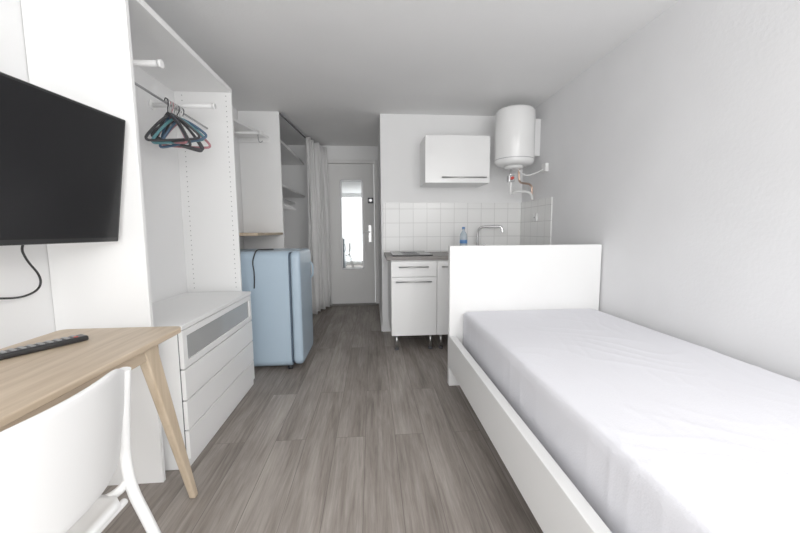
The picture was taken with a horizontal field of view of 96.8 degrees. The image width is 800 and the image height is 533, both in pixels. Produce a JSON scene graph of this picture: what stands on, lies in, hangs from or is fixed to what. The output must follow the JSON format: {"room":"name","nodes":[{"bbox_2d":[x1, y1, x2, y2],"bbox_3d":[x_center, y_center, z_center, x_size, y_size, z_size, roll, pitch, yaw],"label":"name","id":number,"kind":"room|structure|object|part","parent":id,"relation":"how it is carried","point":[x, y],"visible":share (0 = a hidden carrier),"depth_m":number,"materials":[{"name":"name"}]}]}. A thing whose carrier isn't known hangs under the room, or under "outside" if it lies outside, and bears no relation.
{"room":"studio apartment","nodes":[
{"label":"studio apartment","id":0,"kind":"room"},
{"bbox_2d":[0,0,243,348],"bbox_3d":[-1.555,-0.234,1.944,0.120,2.335,6.690,-1,6,-4],"label":"wall","id":1,"kind":"structure","parent":0,"point":[23,319],"depth_m":1.36,"materials":[{"name":"paint"}]},
{"bbox_2d":[0,245,41,299],"bbox_3d":[-1.358,-0.018,1.250,0.117,0.283,0.300,-1,6,-4],"label":"cable","id":2,"kind":"object","parent":1,"relation":"attached to","point":[22,246],"visible":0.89,"depth_m":1.34,"materials":[{"name":"black plastic"}]},
{"bbox_2d":[0,72,125,245],"bbox_3d":[-1.260,-0.299,1.003,0.324,0.484,0.879,0,6,1],"label":"wall tv","id":3,"kind":"object","parent":1,"relation":"attached to","point":[61,157],"visible":1,"depth_m":1.16,"materials":[{"name":"black plastic"}]},
{"bbox_2d":[233,117,268,142],"bbox_3d":[-1.436,-1.212,3.185,0.336,0.143,0.888,-1,6,-4],"label":"niche shelf","id":4,"kind":"object","parent":1,"relation":"attached to","point":[243,132],"visible":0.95,"depth_m":3.32,"materials":[{"name":"white wood"}]},
{"bbox_3d":[-1.461,-1.238,3.287,0.303,0.028,0.028,-1,6,-4],"label":"arm","id":5,"kind":"part","parent":4,"relation":"part of","materials":[{"name":"white plastic"}]},
{"bbox_2d":[239,233,282,235],"bbox_3d":[-1.398,-0.302,3.305,0.403,0.022,0.838,-1,6,-4],"label":"oak shelf","id":6,"kind":"object","parent":1,"relation":"attached to","point":[240,234],"visible":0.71,"depth_m":2.91,"materials":[{"name":"brown wood"}]},
{"bbox_2d":[237,111,284,248],"bbox_3d":[-1.431,-0.415,3.727,0.408,2.333,0.022,-1,6,-4],"label":"partition panel","id":7,"kind":"object","parent":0,"point":[260,163],"depth_m":3.67,"materials":[{"name":"white wood"}]},
{"bbox_2d":[101,305,542,532],"bbox_3d":[0.006,0.954,2.189,3.235,0.100,6.690,-1,6,-4],"label":"floor","id":8,"kind":"structure","parent":0,"point":[364,434],"depth_m":1.77,"materials":[{"name":"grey wood"}]},
{"bbox_2d":[0,367,160,532],"bbox_3d":[-0.812,0.649,0.697,0.553,0.802,0.523,-1,6,-4],"label":"desk chair","id":9,"kind":"object","parent":8,"relation":"on","point":[57,463],"visible":1,"depth_m":0.68,"materials":[{"name":"white plastic"}]},
{"bbox_3d":[-0.862,0.605,0.688,0.417,0.055,0.408,-1,6,-4],"label":"seat","id":10,"kind":"part","parent":9,"relation":"part of","materials":[{"name":"white plastic"}]},
{"bbox_2d":[0,326,197,497],"bbox_3d":[-1.023,0.671,0.818,0.448,0.753,1.316,-1,6,-4],"label":"writing desk","id":11,"kind":"object","parent":8,"relation":"on","point":[31,384],"visible":0.73,"depth_m":1.07,"materials":[{"name":"brown wood"}]},
{"bbox_2d":[0,334,88,359],"bbox_3d":[-1.132,0.252,1.120,0.048,0.020,0.230,2,6,25],"label":"tv remote","id":12,"kind":"object","parent":11,"relation":"on","point":[40,346],"visible":1,"depth_m":1.11,"materials":[{"name":"black plastic"}]},
{"bbox_3d":[-0.881,0.627,1.358,0.037,0.730,0.260,-1,6,-1],"label":"leg","id":13,"kind":"part","parent":11,"relation":"part of","materials":[{"name":"brown wood"}]},
{"bbox_2d":[21,0,254,485],"bbox_3d":[-1.264,-0.225,2.004,0.464,2.300,1.080,-1,6,-4],"label":"wardrobe","id":14,"kind":"object","parent":8,"relation":"on","point":[179,221],"depth_m":1.73,"materials":[{"name":"white laminate"}]},
{"bbox_3d":[-1.289,-0.929,1.618,0.359,0.028,0.028,-1,6,-4],"label":"arm","id":15,"kind":"part","parent":14,"relation":"part of","materials":[{"name":"white plastic"}]},
{"bbox_3d":[-1.490,-0.112,1.997,0.008,2.080,1.040,-1,6,-4],"label":"panel","id":16,"kind":"part","parent":14,"relation":"part of","materials":[{"name":"white wood"}]},
{"bbox_3d":[-1.288,-0.901,1.934,0.012,0.012,1.040,-1,6,-4],"label":"hanging rail","id":17,"kind":"part","parent":14,"relation":"part of","materials":[{"name":"grey metal"}]},
{"bbox_2d":[144,97,210,151],"bbox_3d":[-1.272,-0.807,2.048,0.292,0.256,0.274,-3,6,-22],"label":"hangers","id":18,"kind":"object","parent":14,"relation":"hanging from","point":[169,118],"visible":1,"depth_m":2.02,"materials":[{"name":"plastic"}]},
{"bbox_3d":[-1.333,-0.986,2.174,0.359,0.028,0.028,-1,6,-4],"label":"arm","id":19,"kind":"part","parent":14,"relation":"part of","materials":[{"name":"white plastic"}]},
{"bbox_3d":[-1.254,0.570,2.095,0.454,0.691,0.946,-1,6,-4],"label":"drawer unit","id":20,"kind":"part","parent":14,"relation":"part of","materials":[{"name":"white wood"}]},
{"bbox_3d":[-1.041,0.265,2.081,0.019,0.032,0.926,-1,6,-4],"label":"glass drawer rail","id":21,"kind":"part","parent":14,"relation":"part of","materials":[{"name":"white plastic"}]},
{"bbox_3d":[-1.040,0.413,2.096,0.019,0.032,0.926,-1,6,-4],"label":"glass drawer rail","id":22,"kind":"part","parent":14,"relation":"part of","materials":[{"name":"white plastic"}]},
{"bbox_3d":[-1.040,0.507,2.106,0.019,0.144,0.926,-1,6,-4],"label":"drawer","id":23,"kind":"part","parent":14,"relation":"part of","materials":[{"name":"white plastic"}]},
{"bbox_3d":[-1.043,0.339,2.088,0.008,0.117,0.850,-1,6,-4],"label":"glass drawer pane","id":24,"kind":"part","parent":14,"relation":"part of","materials":[{"name":"grey glass"}]},
{"bbox_3d":[-1.039,0.654,2.121,0.019,0.140,0.926,-1,6,-4],"label":"drawer","id":25,"kind":"part","parent":14,"relation":"part of","materials":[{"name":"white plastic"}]},
{"bbox_3d":[-1.038,0.797,2.135,0.019,0.136,0.926,-1,6,-4],"label":"drawer","id":26,"kind":"part","parent":14,"relation":"part of","materials":[{"name":"white plastic"}]},
{"bbox_2d":[240,248,313,368],"bbox_3d":[-1.109,0.338,3.056,0.676,0.965,0.530,-1,6,-4],"label":"refrigerator","id":27,"kind":"object","parent":8,"relation":"on","point":[281,298],"visible":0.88,"depth_m":2.81,"materials":[{"name":"blue metal"}]},
{"bbox_2d":[252,249,273,288],"bbox_3d":[-1.084,0.008,2.847,0.033,0.304,0.255,2,6,18],"label":"power cord","id":28,"kind":"object","parent":27,"relation":"attached to","point":[257,249],"visible":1,"depth_m":2.74,"materials":[{"name":"black plastic"}]},
{"bbox_3d":[-0.842,0.314,3.075,0.078,0.925,0.528,-1,6,-4],"label":"door","id":29,"kind":"part","parent":27,"relation":"part of","materials":[{"name":"blue metal"}]},
{"bbox_2d":[280,139,304,210],"bbox_3d":[-1.490,-1.047,4.394,0.414,0.715,1.434,-1,6,-4],"label":"closet shelving","id":30,"kind":"object","parent":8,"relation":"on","point":[288,157],"visible":0.29,"depth_m":4.52,"materials":[{"name":"white wood"}]},
{"bbox_2d":[280,139,303,164],"bbox_3d":[-1.504,-1.389,4.352,0.388,0.025,1.421,-1,6,-4],"label":"shelf","id":31,"kind":"object","parent":30,"relation":"attached to","point":[288,157],"depth_m":4.55,"materials":[{"name":"white plastic"}]},
{"bbox_2d":[282,184,304,197],"bbox_3d":[-1.501,-0.930,4.399,0.388,0.022,1.421,-1,6,-4],"label":"shelf","id":32,"kind":"object","parent":30,"relation":"attached to","point":[287,192],"depth_m":4.55,"materials":[{"name":"white plastic"}]},
{"bbox_2d":[330,303,378,306],"bbox_3d":[-0.725,0.572,5.364,0.815,0.028,0.120,-1,6,-4],"label":"threshold","id":33,"kind":"object","parent":8,"relation":"on","point":[346,304],"visible":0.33,"depth_m":5.32,"materials":[{"name":"grey metal"}]},
{"bbox_2d":[384,251,447,349],"bbox_3d":[0.614,0.305,3.611,1.518,0.894,0.692,-1,6,-4],"label":"kitchen cabinet","id":34,"kind":"object","parent":8,"relation":"on","point":[417,285],"visible":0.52,"depth_m":3.26,"materials":[{"name":"white wood"}]},
{"bbox_3d":[-0.031,0.701,3.345,0.026,0.130,0.026,-1,6,-4],"label":"leg","id":35,"kind":"part","parent":34,"relation":"part of","materials":[{"name":"metal"}]},
{"bbox_3d":[0.127,0.140,3.212,0.330,0.013,0.013,-1,6,-4],"label":"handle","id":36,"kind":"part","parent":34,"relation":"part of","materials":[{"name":"metal"}]},
{"bbox_3d":[0.126,0.006,3.199,0.270,0.013,0.013,-1,6,-4],"label":"handle","id":37,"kind":"part","parent":34,"relation":"part of","materials":[{"name":"metal"}]},
{"bbox_3d":[0.128,0.022,3.238,0.416,0.140,0.018,-1,6,-4],"label":"drawer","id":38,"kind":"part","parent":34,"relation":"part of","materials":[{"name":"white plastic"}]},
{"bbox_3d":[0.130,0.369,3.273,0.416,0.543,0.018,-1,6,-4],"label":"door","id":39,"kind":"part","parent":34,"relation":"part of","materials":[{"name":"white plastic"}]},
{"bbox_2d":[384,252,447,260],"bbox_3d":[0.610,-0.115,3.575,1.518,0.033,0.678,-1,6,-4],"label":"countertop","id":40,"kind":"structure","parent":34,"relation":"on","point":[387,254],"depth_m":3.40,"materials":[{"name":"grey laminate"}]},
{"bbox_2d":[390,251,432,255],"bbox_3d":[0.097,-0.131,3.538,0.370,0.012,0.570,-1,6,-4],"label":"cooktop","id":41,"kind":"object","parent":40,"relation":"in","point":[394,253],"visible":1,"depth_m":3.42,"materials":[{"name":"glass"}]},
{"bbox_3d":[0.288,0.696,3.370,0.026,0.130,0.026,-1,6,-4],"label":"leg","id":42,"kind":"part","parent":34,"relation":"part of","materials":[{"name":"metal"}]},
{"bbox_3d":[0.388,0.695,3.378,0.026,0.130,0.026,-1,6,-4],"label":"leg","id":43,"kind":"part","parent":34,"relation":"part of","materials":[{"name":"metal"}]},
{"bbox_3d":[0.641,0.288,3.306,0.601,0.690,0.018,-1,6,-4],"label":"door","id":44,"kind":"part","parent":34,"relation":"part of","materials":[{"name":"white plastic"}]},
{"bbox_2d":[460,227,466,245],"bbox_3d":[0.646,-0.274,3.613,0.078,0.256,0.078,-1,6,-4],"label":"water bottle","id":45,"kind":"object","parent":34,"relation":"on","point":[463,236],"visible":0.77,"depth_m":3.58,"materials":[{"name":"plastic"}]},
{"bbox_2d":[448,244,799,532],"bbox_3d":[0.986,0.457,1.516,1.108,1.010,2.200,-1,6,-4],"label":"bed","id":46,"kind":"object","parent":8,"relation":"on","point":[601,422],"visible":1,"depth_m":1.25,"materials":[{"name":"white fabric"}]},
{"bbox_3d":[0.900,0.350,2.582,1.108,1.010,0.050,-1,6,-4],"label":"headboard","id":47,"kind":"part","parent":46,"relation":"part of","materials":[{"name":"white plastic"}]},
{"bbox_3d":[0.458,0.714,1.500,0.045,0.230,2.100,-1,6,-4],"label":"rail","id":48,"kind":"part","parent":46,"relation":"part of","materials":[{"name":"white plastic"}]},
{"bbox_2d":[281,145,379,300],"bbox_3d":[-1.038,-0.575,5.263,1.440,2.335,0.120,-1,6,-4],"label":"wall","id":49,"kind":"structure","parent":0,"point":[294,177],"depth_m":5.13,"materials":[{"name":"white paint"}]},
{"bbox_2d":[144,0,678,145],"bbox_3d":[-0.011,-1.469,1.943,3.235,0.100,6.690,-1,6,-4],"label":"ceiling","id":50,"kind":"structure","parent":0,"point":[331,68],"depth_m":2.40,"materials":[{"name":"paint"}]},
{"bbox_2d":[279,113,305,137],"bbox_3d":[-1.199,-1.611,4.313,0.148,0.018,1.490,-1,6,-4],"label":"curtain rod","id":51,"kind":"object","parent":50,"relation":"attached to","point":[291,124],"depth_m":3.98,"materials":[{"name":"grey metal"}]},
{"bbox_2d":[305,137,331,313],"bbox_3d":[-1.094,-0.528,4.850,0.137,2.245,0.666,1,6,11],"label":"curtain","id":52,"kind":"object","parent":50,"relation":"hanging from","point":[319,245],"visible":0.95,"depth_m":4.77,"materials":[{"name":"fabric"}]},
{"bbox_2d":[378,114,522,331],"bbox_3d":[0.572,-0.526,4.671,1.675,2.335,1.560,-1,6,-4],"label":"wall","id":53,"kind":"structure","parent":0,"point":[400,136],"depth_m":3.81,"materials":[{"name":"white paint"}]},
{"bbox_2d":[327,159,373,267],"bbox_3d":[-0.730,-0.757,5.232,0.705,1.580,0.115,-1,6,-4],"label":"door","id":54,"kind":"structure","parent":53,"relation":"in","point":[350,170],"depth_m":5.22,"materials":[{"name":"paint"}]},
{"bbox_2d":[328,164,342,303],"bbox_3d":[-0.969,-0.465,5.255,0.217,2.057,0.040,-1,6,-4],"label":"leaf","id":55,"kind":"object","parent":54,"relation":"attached to","point":[334,178],"visible":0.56,"depth_m":5.23,"materials":[{"name":"paint"}]},
{"bbox_2d":[340,180,342,268],"bbox_3d":[-0.860,-0.610,5.225,0.024,1.290,0.008,-1,6,-4],"label":"bead","id":56,"kind":"object","parent":54,"relation":"attached to","point":[340,180],"visible":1,"depth_m":5.22,"materials":[{"name":"grey metal"}]},
{"bbox_3d":[-0.706,-0.614,5.253,0.310,1.290,0.016,-1,6,-4],"label":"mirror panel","id":57,"kind":"part","parent":54,"relation":"part of","materials":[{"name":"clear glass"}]},
{"bbox_2d":[343,269,363,303],"bbox_3d":[-0.701,0.290,5.353,0.310,0.530,0.040,-1,6,-4],"label":"leaf","id":58,"kind":"object","parent":54,"relation":"attached to","point":[353,279],"visible":1,"depth_m":5.33,"materials":[{"name":"paint"}]},
{"bbox_2d":[361,180,363,267],"bbox_3d":[-0.551,-0.615,5.249,0.024,1.290,0.008,-1,6,-4],"label":"bead","id":59,"kind":"object","parent":54,"relation":"attached to","point":[362,180],"visible":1,"depth_m":5.25,"materials":[{"name":"grey metal"}]},
{"bbox_2d":[362,164,375,302],"bbox_3d":[-0.466,-0.473,5.294,0.172,2.057,0.040,-1,6,-4],"label":"leaf","id":60,"kind":"object","parent":54,"relation":"attached to","point":[367,169],"visible":1,"depth_m":5.28,"materials":[{"name":"paint"}]},
{"bbox_2d":[369,225,370,241],"bbox_3d":[-0.445,-0.487,5.271,0.040,0.250,0.006,-1,6,-4],"label":"plate","id":61,"kind":"object","parent":60,"relation":"attached to","point":[369,225],"visible":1,"depth_m":5.27,"materials":[{"name":"metal"}]},
{"bbox_2d":[374,160,378,302],"bbox_3d":[-0.352,-0.485,5.297,0.050,2.140,0.100,-1,6,-4],"label":"frame","id":62,"kind":"object","parent":53,"relation":"attached to","point":[375,161],"visible":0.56,"depth_m":5.24,"materials":[{"name":"paint"}]},
{"bbox_2d":[379,301,382,330],"bbox_3d":[-0.255,0.621,4.643,0.011,0.070,1.385,-1,6,-4],"label":"baseboard","id":63,"kind":"structure","parent":53,"relation":"attached to","point":[379,301],"depth_m":4.41,"materials":[{"name":"white plastic"}]},
{"bbox_2d":[383,203,520,251],"bbox_3d":[0.583,-0.430,3.889,1.533,0.529,0.009,-1,6,-4],"label":"wall tiles","id":64,"kind":"structure","parent":53,"relation":"attached to","point":[427,227],"depth_m":3.88,"materials":[{"name":"white tile"}]},
{"bbox_2d":[420,135,489,186],"bbox_3d":[0.548,-1.060,3.619,0.640,0.450,0.412,-1,6,-4],"label":"upper cabinet","id":65,"kind":"object","parent":53,"relation":"attached to","point":[445,160],"visible":1,"depth_m":3.45,"materials":[{"name":"white laminate"}]},
{"bbox_3d":[0.625,-0.867,3.443,0.440,0.013,0.013,-1,6,-4],"label":"handle","id":66,"kind":"part","parent":65,"relation":"part of","materials":[{"name":"metal"}]},
{"bbox_2d":[476,225,503,244],"bbox_3d":[0.951,-0.303,3.795,0.269,0.274,0.154,-1,6,-4],"label":"kitchen faucet","id":67,"kind":"object","parent":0,"point":[486,226],"depth_m":3.78,"materials":[{"name":"silver metal"}]},
{"bbox_2d":[522,0,799,381],"bbox_3d":[1.612,-0.203,1.414,0.120,2.335,5.130,-1,6,-4],"label":"wall","id":68,"kind":"structure","parent":0,"point":[676,152],"depth_m":1.83,"materials":[{"name":"white paint"}]},
{"bbox_2d":[494,104,548,199],"bbox_3d":[1.146,-1.076,3.411,0.467,0.835,0.368,-1,6,-4],"label":"water heater","id":69,"kind":"object","parent":68,"relation":"attached to","point":[517,128],"visible":1,"depth_m":3.26,"materials":[{"name":"white metal"}]},
{"bbox_3d":[1.095,-1.227,3.392,0.364,0.530,0.364,-1,6,-4],"label":"tank","id":70,"kind":"part","parent":69,"relation":"part of","materials":[{"name":"white metal"}]},
{"bbox_2d":[520,197,552,244],"bbox_3d":[1.371,-0.407,3.612,0.009,0.529,0.669,-1,6,-4],"label":"wall tiles","id":71,"kind":"structure","parent":68,"relation":"attached to","point":[538,232],"depth_m":3.55,"materials":[{"name":"white tile"}]},
{"bbox_2d":[533,213,536,221],"bbox_3d":[1.359,-0.494,3.577,0.016,0.080,0.080,-1,6,-4],"label":"wall outlet","id":72,"kind":"object","parent":71,"relation":"attached to","point":[534,215],"depth_m":3.57,"materials":[{"name":"white plastic"}]}
]}

